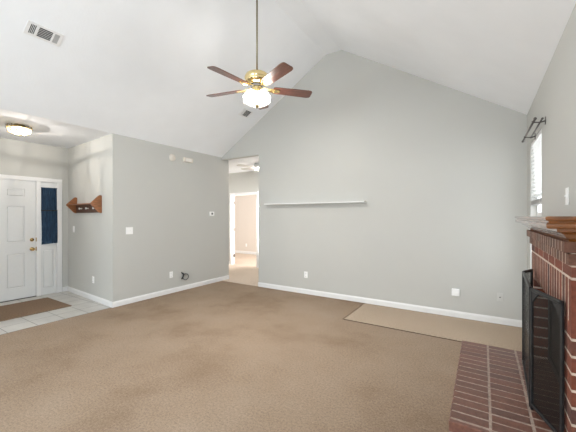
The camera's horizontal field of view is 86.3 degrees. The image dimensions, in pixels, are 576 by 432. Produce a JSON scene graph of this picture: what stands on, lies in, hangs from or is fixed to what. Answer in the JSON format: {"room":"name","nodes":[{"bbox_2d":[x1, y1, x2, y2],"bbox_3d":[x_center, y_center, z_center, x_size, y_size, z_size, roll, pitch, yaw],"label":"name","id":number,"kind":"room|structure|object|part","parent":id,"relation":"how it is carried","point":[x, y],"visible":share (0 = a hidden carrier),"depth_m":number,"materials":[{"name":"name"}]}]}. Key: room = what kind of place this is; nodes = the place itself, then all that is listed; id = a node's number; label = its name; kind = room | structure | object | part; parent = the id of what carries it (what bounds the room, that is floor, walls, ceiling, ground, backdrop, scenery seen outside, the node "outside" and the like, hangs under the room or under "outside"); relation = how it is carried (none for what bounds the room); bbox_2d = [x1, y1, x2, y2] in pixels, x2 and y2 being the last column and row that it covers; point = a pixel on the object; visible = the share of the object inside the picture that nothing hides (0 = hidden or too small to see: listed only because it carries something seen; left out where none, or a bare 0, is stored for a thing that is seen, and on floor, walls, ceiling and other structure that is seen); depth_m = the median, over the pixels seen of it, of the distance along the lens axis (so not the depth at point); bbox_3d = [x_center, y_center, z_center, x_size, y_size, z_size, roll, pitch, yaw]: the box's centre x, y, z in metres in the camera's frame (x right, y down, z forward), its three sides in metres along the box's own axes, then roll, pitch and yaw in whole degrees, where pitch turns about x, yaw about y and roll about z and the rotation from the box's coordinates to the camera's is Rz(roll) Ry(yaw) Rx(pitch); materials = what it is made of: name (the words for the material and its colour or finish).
{"room":"living room","nodes":[
{"label":"living room","id":0,"kind":"room"},
{"bbox_2d":[0,138,67,291],"bbox_3d":[-4.875,0.045,4.933,0.120,2.770,2.500,0,0,32],"label":"wall","id":1,"kind":"structure","parent":0,"point":[17,158],"depth_m":5.53,"materials":[{"name":"paint"}]},
{"bbox_2d":[0,174,61,302],"bbox_3d":[-4.657,0.372,5.206,0.155,2.115,1.405,0,0,32],"label":"door","id":2,"kind":"structure","parent":1,"relation":"in","point":[20,196],"depth_m":5.30,"materials":[{"name":"white paint"}]},
{"bbox_2d":[41,182,55,294],"bbox_3d":[-4.406,0.408,5.633,0.050,2.037,0.241,0,0,32],"label":"window","id":3,"kind":"structure","parent":2,"relation":"attached to","point":[48,251],"depth_m":5.62,"materials":[{"name":"white paint"}]},
{"bbox_3d":[-4.406,-0.040,5.633,0.050,1.140,0.241,0,0,32],"label":"sash","id":4,"kind":"part","parent":3,"relation":"part of","materials":[{"name":"blue fabric"}]},
{"bbox_2d":[41,187,57,244],"bbox_3d":[-4.356,-0.003,5.606,0.026,1.029,0.250,0,0,32],"label":"curtain","id":5,"kind":"object","parent":2,"relation":"hanging from","point":[49,217],"visible":1,"depth_m":5.60,"materials":[{"name":"blue fabric"}]},
{"bbox_2d":[68,135,108,299],"bbox_3d":[-3.530,0.045,5.429,1.830,2.770,0.100,0,0,36],"label":"wall","id":6,"kind":"structure","parent":0,"point":[88,162],"depth_m":5.28,"materials":[{"name":"paint"}]},
{"bbox_2d":[66,195,101,212],"bbox_3d":[-3.504,-0.195,5.251,1.023,0.290,0.167,0,0,36],"label":"peg rack","id":7,"kind":"object","parent":6,"relation":"attached to","point":[95,206],"visible":1,"depth_m":5.25,"materials":[{"name":"brown wood"}]},
{"bbox_2d":[67,286,111,307],"bbox_3d":[-3.471,1.385,5.323,1.810,0.087,0.014,0,0,36],"label":"baseboard","id":8,"kind":"structure","parent":6,"relation":"attached to","point":[70,289],"depth_m":5.24,"materials":[{"name":"white paint"}]},
{"bbox_2d":[109,133,228,301],"bbox_3d":[-2.084,0.045,5.914,0.100,2.770,2.590,0,0,32],"label":"wall","id":9,"kind":"structure","parent":0,"point":[167,204],"depth_m":5.53,"materials":[{"name":"paint"}]},
{"bbox_2d":[126,227,132,233],"bbox_3d":[-2.587,0.240,5.013,0.016,0.116,0.118,0,0,32],"label":"light switch","id":10,"kind":"object","parent":9,"relation":"attached to","point":[129,230],"visible":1,"depth_m":5.01,"materials":[{"name":"white plastic"}]},
{"bbox_2d":[112,275,228,307],"bbox_3d":[-2.040,1.385,5.878,0.014,0.087,2.604,0,0,32],"label":"baseboard","id":11,"kind":"structure","parent":9,"relation":"attached to","point":[193,285],"depth_m":5.58,"materials":[{"name":"white paint"}]},
{"bbox_2d":[169,154,175,160],"bbox_3d":[-2.139,-1.085,5.700,0.036,0.136,0.136,0,0,32],"label":"smoke detector","id":12,"kind":"object","parent":9,"relation":"attached to","point":[172,157],"visible":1,"depth_m":5.68,"materials":[{"name":"beige plastic"}]},
{"bbox_2d":[183,157,192,162],"bbox_3d":[-1.950,-1.089,5.983,0.051,0.083,0.210,0,0,32],"label":"door chime","id":13,"kind":"object","parent":9,"relation":"attached to","point":[189,160],"visible":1,"depth_m":5.95,"materials":[{"name":"beige plastic"}]},
{"bbox_2d":[229,171,258,264],"bbox_3d":[-0.950,0.040,8.671,5.100,2.780,0.120,0,0,32],"label":"wall","id":14,"kind":"structure","parent":0,"point":[240,182],"depth_m":8.79,"materials":[{"name":"paint"}]},
{"bbox_2d":[230,192,257,267],"bbox_3d":[-1.237,0.378,8.853,1.070,2.105,0.156,0,0,32],"label":"door frame","id":15,"kind":"structure","parent":14,"relation":"in","point":[232,195],"depth_m":9.05,"materials":[{"name":"white paint"}]},
{"bbox_2d":[235,195,255,251],"bbox_3d":[-0.240,0.080,10.814,6.000,2.700,0.100,0,0,32],"label":"wall","id":16,"kind":"structure","parent":0,"point":[245,205],"depth_m":11.62,"materials":[{"name":"paint"}]},
{"bbox_2d":[235,250,255,254],"bbox_3d":[-0.439,1.379,10.873,5.400,0.099,0.014,0,0,32],"label":"baseboard","id":17,"kind":"structure","parent":16,"relation":"attached to","point":[236,251],"depth_m":11.61,"materials":[{"name":"white paint"}]},
{"bbox_2d":[0,253,521,431],"bbox_3d":[-2.227,1.464,4.258,9.475,0.072,13.200,0,0,32],"label":"floor","id":18,"kind":"structure","parent":0,"point":[221,356],"depth_m":2.92,"materials":[{"name":"beige carpet"}]},
{"bbox_2d":[0,297,71,321],"bbox_3d":[-4.225,1.420,4.455,0.910,0.014,1.552,0,0,32],"label":"entry rug","id":19,"kind":"object","parent":18,"relation":"on","point":[21,309],"visible":1,"depth_m":4.74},
{"bbox_2d":[344,303,528,352],"bbox_3d":[1.908,1.446,4.086,2.106,0.029,0.904,0,0,32],"label":"carpet section","id":20,"kind":"object","parent":18,"relation":"on","point":[434,325],"visible":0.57,"depth_m":3.98,"materials":[{"name":"beige carpet"}]},
{"bbox_2d":[449,216,575,431],"bbox_3d":[1.521,0.716,2.102,0.635,1.429,1.594,0,0,32],"label":"fireplace","id":21,"kind":"object","parent":18,"relation":"on","point":[490,394],"visible":0.84,"depth_m":1.83,"materials":[{"name":"red brick"}]},
{"bbox_2d":[522,269,563,431],"bbox_3d":[1.599,0.772,1.990,0.108,0.709,1.095,0,0,32],"label":"fireplace screen","id":22,"kind":"object","parent":21,"relation":"on","point":[533,293],"visible":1,"depth_m":1.70,"materials":[{"name":"black metal"}]},
{"bbox_3d":[1.609,0.772,2.072,0.014,0.709,0.641,0,0,34],"label":"panel frame","id":23,"kind":"part","parent":22,"relation":"part of","materials":[{"name":"black metal"}]},
{"bbox_3d":[1.863,0.772,2.384,0.157,0.709,0.014,0,0,-32],"label":"panel frame","id":24,"kind":"part","parent":22,"relation":"part of","materials":[{"name":"black metal"}]},
{"bbox_2d":[515,216,575,241],"bbox_3d":[1.689,0.060,1.996,0.236,0.118,1.594,0,0,32],"label":"mantel shelf","id":25,"kind":"object","parent":21,"relation":"attached to","point":[552,228],"depth_m":1.46,"materials":[{"name":"brown wood"}]},
{"bbox_2d":[0,0,575,172],"bbox_3d":[-2.493,-2.105,3.093,8.675,1.690,11.190,0,0,32],"label":"ceiling","id":26,"kind":"structure","parent":0,"point":[137,69],"depth_m":3.87,"materials":[{"name":"paint"}]},
{"bbox_2d":[6,123,31,135],"bbox_3d":[-3.803,-1.208,4.346,0.288,0.163,0.288,0,0,32],"label":"flush ceiling light","id":27,"kind":"object","parent":26,"relation":"attached to","point":[18,127],"visible":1,"depth_m":4.31,"materials":[{"name":"white glass"}]},
{"bbox_2d":[23,20,63,46],"bbox_3d":[-2.547,-1.904,3.211,0.137,0.089,0.310,0,0,32],"label":"ceiling vent","id":28,"kind":"object","parent":26,"relation":"in","point":[33,29],"visible":1,"depth_m":3.20,"materials":[{"name":"white metal"}]},
{"bbox_2d":[238,108,252,117],"bbox_3d":[-0.801,-1.950,5.822,0.158,0.102,0.260,0,0,32],"label":"ceiling vent","id":29,"kind":"object","parent":26,"relation":"in","point":[246,113],"visible":1,"depth_m":5.82,"materials":[{"name":"white metal"}]},
{"bbox_2d":[236,163,258,169],"bbox_3d":[-0.733,-1.169,7.395,1.057,0.181,1.087,0,0,32],"label":"ceiling fan","id":30,"kind":"object","parent":26,"relation":"hanging from","point":[256,165],"visible":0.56,"depth_m":7.27,"materials":[{"name":"white"}]},
{"bbox_3d":[-0.978,-1.170,7.177,0.460,0.006,0.120,0,-12,-36],"label":"blade","id":31,"kind":"part","parent":30,"relation":"part of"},
{"bbox_2d":[206,0,311,109],"bbox_3d":[-0.390,-2.043,3.521,1.276,1.611,1.255,0,0,32],"label":"ceiling fan","id":32,"kind":"object","parent":26,"relation":"hanging from","point":[257,79],"visible":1,"depth_m":3.47,"materials":[{"name":"brown wood"}]},
{"bbox_3d":[-0.756,-1.470,3.689,0.470,0.008,0.140,0,13,20],"label":"blade","id":33,"kind":"part","parent":32,"relation":"part of","materials":[{"name":"brown wood"}]},
{"bbox_3d":[-0.622,-1.470,3.208,0.140,0.008,0.470,16,10,37],"label":"blade","id":34,"kind":"part","parent":32,"relation":"part of","materials":[{"name":"brown wood"}]},
{"bbox_3d":[-0.426,-1.350,3.461,0.147,0.161,0.162,0,0,32],"label":"lamp shade","id":35,"kind":"part","parent":32,"relation":"part of","materials":[{"name":"white glass"}]},
{"bbox_3d":[-0.278,-1.350,3.472,0.162,0.161,0.147,0,0,32],"label":"lamp shade","id":36,"kind":"part","parent":32,"relation":"part of","materials":[{"name":"white glass"}]},
{"bbox_3d":[-0.122,-1.470,3.187,0.140,0.008,0.470,15,-8,-33],"label":"blade","id":37,"kind":"part","parent":32,"relation":"part of","materials":[{"name":"brown wood"}]},
{"bbox_3d":[0.052,-1.470,3.655,0.470,0.008,0.140,0,-13,-16],"label":"blade","id":38,"kind":"part","parent":32,"relation":"part of","materials":[{"name":"brown wood"}]},
{"bbox_2d":[221,50,526,319],"bbox_3d":[0.864,-0.710,5.375,5.455,4.280,0.120,0,0,32],"label":"wall","id":39,"kind":"structure","parent":0,"point":[440,171],"depth_m":4.80,"materials":[{"name":"paint"}]},
{"bbox_2d":[264,201,366,204],"bbox_3d":[0.410,-0.230,5.514,2.000,0.020,0.130,0,0,32],"label":"wall shelf","id":40,"kind":"object","parent":39,"relation":"attached to","point":[347,201],"visible":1,"depth_m":5.40,"materials":[{"name":"paint"}]},
{"bbox_2d":[258,282,521,326],"bbox_3d":[1.222,1.385,5.067,4.320,0.087,0.014,0,0,32],"label":"baseboard","id":41,"kind":"structure","parent":39,"relation":"attached to","point":[485,318],"depth_m":4.70,"materials":[{"name":"white paint"}]},
{"bbox_2d":[452,288,459,295],"bbox_3d":[2.360,1.075,4.325,0.096,0.096,0.047,0,0,32],"label":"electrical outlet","id":42,"kind":"object","parent":39,"relation":"attached to","point":[455,292],"visible":1,"depth_m":4.31,"materials":[{"name":"white plastic"}]},
{"bbox_2d":[497,293,502,301],"bbox_3d":[2.804,1.076,4.061,0.072,0.116,0.016,0,0,32],"label":"cable jack plate","id":43,"kind":"object","parent":39,"relation":"attached to","point":[499,295],"visible":1,"depth_m":4.06,"materials":[{"name":"grey plastic"}]},
{"bbox_2d":[527,4,575,324],"bbox_3d":[0.641,0.060,0.031,0.100,2.740,9.140,0,0,32],"label":"wall","id":44,"kind":"structure","parent":0,"point":[555,98],"depth_m":2.32,"materials":[{"name":"paint"}]},
{"bbox_2d":[522,116,545,141],"bbox_3d":[2.481,-0.855,3.115,0.103,0.070,1.004,0,0,32],"label":"curtain rod","id":45,"kind":"object","parent":44,"relation":"attached to","point":[534,118],"visible":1,"depth_m":2.94,"materials":[{"name":"grey metal"}]},
{"bbox_3d":[2.452,-0.863,3.134,0.026,0.027,1.004,0,0,32],"label":"rod","id":46,"kind":"part","parent":45,"relation":"part of","materials":[{"name":"grey metal"}]},
{"bbox_3d":[2.438,-0.855,3.018,0.020,0.021,0.789,0,0,32],"label":"rod","id":47,"kind":"part","parent":45,"relation":"part of","materials":[{"name":"grey metal"}]},
{"bbox_2d":[531,128,541,205],"bbox_3d":[2.675,-0.488,3.271,0.054,0.730,0.798,0,0,32],"label":"window blind","id":48,"kind":"object","parent":44,"relation":"attached to","point":[536,144],"visible":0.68,"depth_m":3.28,"materials":[{"name":"white plastic"}]},
{"bbox_3d":[2.675,-0.136,3.270,0.050,0.025,0.798,0,0,32],"label":"rail","id":49,"kind":"part","parent":48,"relation":"part of","materials":[{"name":"white plastic"}]},
{"bbox_3d":[2.524,-0.481,3.083,0.002,0.687,0.002,0,0,32],"label":"ladder cord","id":50,"kind":"part","parent":48,"relation":"part of","materials":[{"name":"white fabric"}]},
{"bbox_2d":[537,189,541,215],"bbox_3d":[2.677,-0.013,3.269,0.125,1.685,0.850,0,0,32],"label":"window","id":51,"kind":"structure","parent":44,"relation":"in","point":[539,213],"depth_m":3.56,"materials":[{"name":"white glass"}]},
{"bbox_2d":[564,187,568,204],"bbox_3d":[1.847,-0.130,2.038,0.016,0.116,0.072,0,0,32],"label":"light switch","id":52,"kind":"object","parent":44,"relation":"attached to","point":[566,195],"visible":1,"depth_m":2.03,"materials":[{"name":"white plastic"}]}
]}

